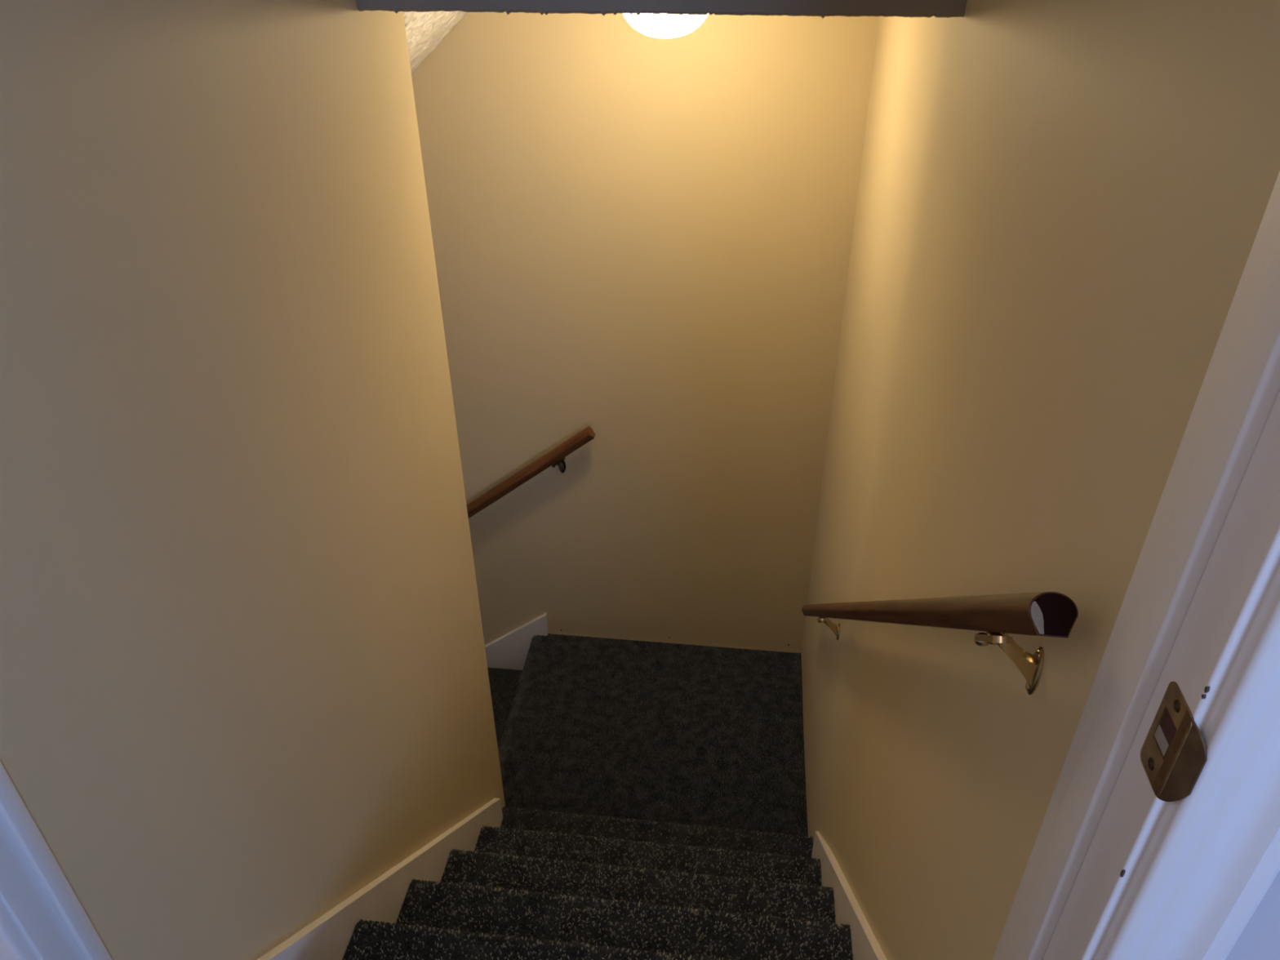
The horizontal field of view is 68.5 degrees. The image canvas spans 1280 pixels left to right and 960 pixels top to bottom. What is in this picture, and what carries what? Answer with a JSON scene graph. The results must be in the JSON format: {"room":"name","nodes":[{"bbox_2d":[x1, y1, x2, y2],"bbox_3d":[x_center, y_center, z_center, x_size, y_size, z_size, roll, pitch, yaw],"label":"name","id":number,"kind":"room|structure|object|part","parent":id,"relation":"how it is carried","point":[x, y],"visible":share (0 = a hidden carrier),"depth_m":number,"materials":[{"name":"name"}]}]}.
{"room":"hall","nodes":[
{"label":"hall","id":0,"kind":"room"},
{"bbox_2d":[0,0,505,959],"bbox_3d":[-1.462,0.539,1.878,2.000,5.140,1.252,3,34,6],"label":"wall","id":1,"kind":"structure","parent":0,"point":[244,677],"depth_m":1.12,"materials":[{"name":"beige paint"}]},
{"bbox_2d":[257,797,502,959],"bbox_3d":[-0.461,0.821,1.921,0.016,1.175,1.098,3,34,6],"label":"baseboard","id":2,"kind":"structure","parent":1,"relation":"attached to","point":[328,937],"depth_m":1.72,"materials":[{"name":"white paint"}]},
{"bbox_2d":[403,10,466,75],"bbox_3d":[-0.862,-0.364,2.435,2.815,1.748,1.010,3,34,6],"label":"ceiling","id":3,"kind":"structure","parent":0,"point":[424,31],"depth_m":2.18,"materials":[{"name":"white paint"}]},
{"bbox_2d":[622,13,708,38],"bbox_3d":[0.052,-0.970,1.922,0.196,0.119,0.196,3,34,6],"label":"ceiling lamp","id":4,"kind":"object","parent":3,"relation":"attached to","point":[655,25],"visible":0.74,"depth_m":1.88,"materials":[{"name":"white glass"}]},
{"bbox_2d":[411,11,879,653],"bbox_3d":[-0.839,-0.287,3.128,2.893,5.140,0.103,3,34,6],"label":"wall","id":5,"kind":"structure","parent":0,"point":[641,241],"depth_m":2.79,"materials":[{"name":"beige paint"}]},
{"bbox_2d":[484,612,548,670],"bbox_3d":[-1.064,1.020,3.953,1.442,1.350,0.016,3,34,6],"label":"baseboard","id":6,"kind":"structure","parent":5,"relation":"attached to","point":[509,651],"depth_m":3.62,"materials":[{"name":"white paint"}]},
{"bbox_2d":[466,426,595,518],"bbox_3d":[-0.837,0.246,3.377,1.402,1.107,0.072,3,34,6],"label":"handrail","id":7,"kind":"object","parent":5,"relation":"attached to","point":[556,456],"visible":0.42,"depth_m":3.09,"materials":[{"name":"red wood"}]},
{"bbox_3d":[-0.264,-0.043,3.115,0.017,0.065,0.058,3,34,6],"label":"arm","id":8,"kind":"part","parent":7,"relation":"part of","materials":[{"name":"brown metal"}]},
{"bbox_2d":[497,633,808,836],"bbox_3d":[0.040,0.944,3.183,1.012,0.186,0.956,3,34,6],"label":"floor","id":9,"kind":"structure","parent":0,"point":[683,734],"depth_m":3.15,"materials":[{"name":"grey carpet"}]},
{"bbox_2d":[487,667,522,751],"bbox_3d":[-1.144,1.415,3.691,1.441,1.141,0.868,3,34,6],"label":"staircase","id":10,"kind":"structure","parent":9,"relation":"attached to","point":[504,683],"depth_m":3.58,"materials":[{"name":"grey carpet"}]},
{"bbox_2d":[342,806,853,959],"bbox_3d":[-0.025,0.949,1.972,0.882,1.142,1.145,3,34,6],"label":"staircase","id":11,"kind":"structure","parent":9,"relation":"on","point":[540,885],"depth_m":2.01,"materials":[{"name":"grey carpet"}]},
{"bbox_2d":[355,0,966,18],"bbox_3d":[0.022,-1.246,1.073,0.893,1.284,0.120,3,34,6],"label":"wall","id":12,"kind":"structure","parent":0,"point":[823,8],"depth_m":1.36,"materials":[{"name":"beige paint"}]},
{"bbox_2d":[800,0,1279,959],"bbox_3d":[0.535,0.367,2.125,0.127,5.140,2.166,3,34,6],"label":"wall","id":13,"kind":"structure","parent":0,"point":[1060,207],"depth_m":1.02,"materials":[{"name":"beige paint"}]},
{"bbox_2d":[811,831,887,959],"bbox_3d":[0.411,0.881,1.823,0.020,1.175,1.070,3,34,6],"label":"baseboard","id":14,"kind":"structure","parent":13,"relation":"attached to","point":[864,945],"depth_m":1.88,"materials":[{"name":"white paint"}]},
{"bbox_2d":[801,591,1078,694],"bbox_3d":[0.413,0.241,1.723,0.066,1.395,1.598,3,34,6],"label":"handrail","id":15,"kind":"object","parent":13,"relation":"attached to","point":[1045,614],"visible":1,"depth_m":0.85,"materials":[{"name":"brown wood"}]},
{"bbox_3d":[0.474,0.366,2.361,0.055,0.071,0.017,3,34,6],"label":"arm","id":16,"kind":"part","parent":15,"relation":"part of","materials":[{"name":"gold metal"}]},
{"bbox_3d":[0.398,0.240,1.725,0.036,0.033,2.090,3,-7,6],"label":"rail","id":17,"kind":"part","parent":15,"relation":"part of","materials":[{"name":"brown wood"}]},
{"bbox_3d":[0.338,0.161,0.860,0.055,0.071,0.017,3,34,6],"label":"arm","id":18,"kind":"part","parent":15,"relation":"part of","materials":[{"name":"gold metal"}]},
{"bbox_2d":[1225,871,1279,959],"bbox_3d":[0.001,-0.134,0.489,4.100,2.500,0.122,3,34,6],"label":"wall","id":19,"kind":"structure","parent":0,"point":[1260,940],"depth_m":0.65,"materials":[{"name":"grey paint"}]},
{"bbox_2d":[0,171,1279,959],"bbox_3d":[-0.109,-0.020,0.571,1.044,2.200,0.144,3,34,6],"label":"door frame","id":20,"kind":"structure","parent":19,"relation":"in","point":[1158,837],"depth_m":0.59,"materials":[{"name":"white paint"},{"name":"brass"}]},
{"bbox_3d":[-0.599,-0.052,0.542,0.072,2.110,0.018,3,34,6],"label":"casing","id":21,"kind":"part","parent":20,"relation":"part of","materials":[{"name":"white paint"}]},
{"bbox_3d":[0.325,0.161,0.582,0.002,0.071,0.035,3,34,6],"label":"strike plate","id":22,"kind":"part","parent":20,"relation":"part of","materials":[{"name":"gold metal"}]},
{"bbox_3d":[0.366,0.006,0.446,0.072,2.110,0.018,3,34,6],"label":"casing","id":23,"kind":"part","parent":20,"relation":"part of","materials":[{"name":"white paint"}]}
]}

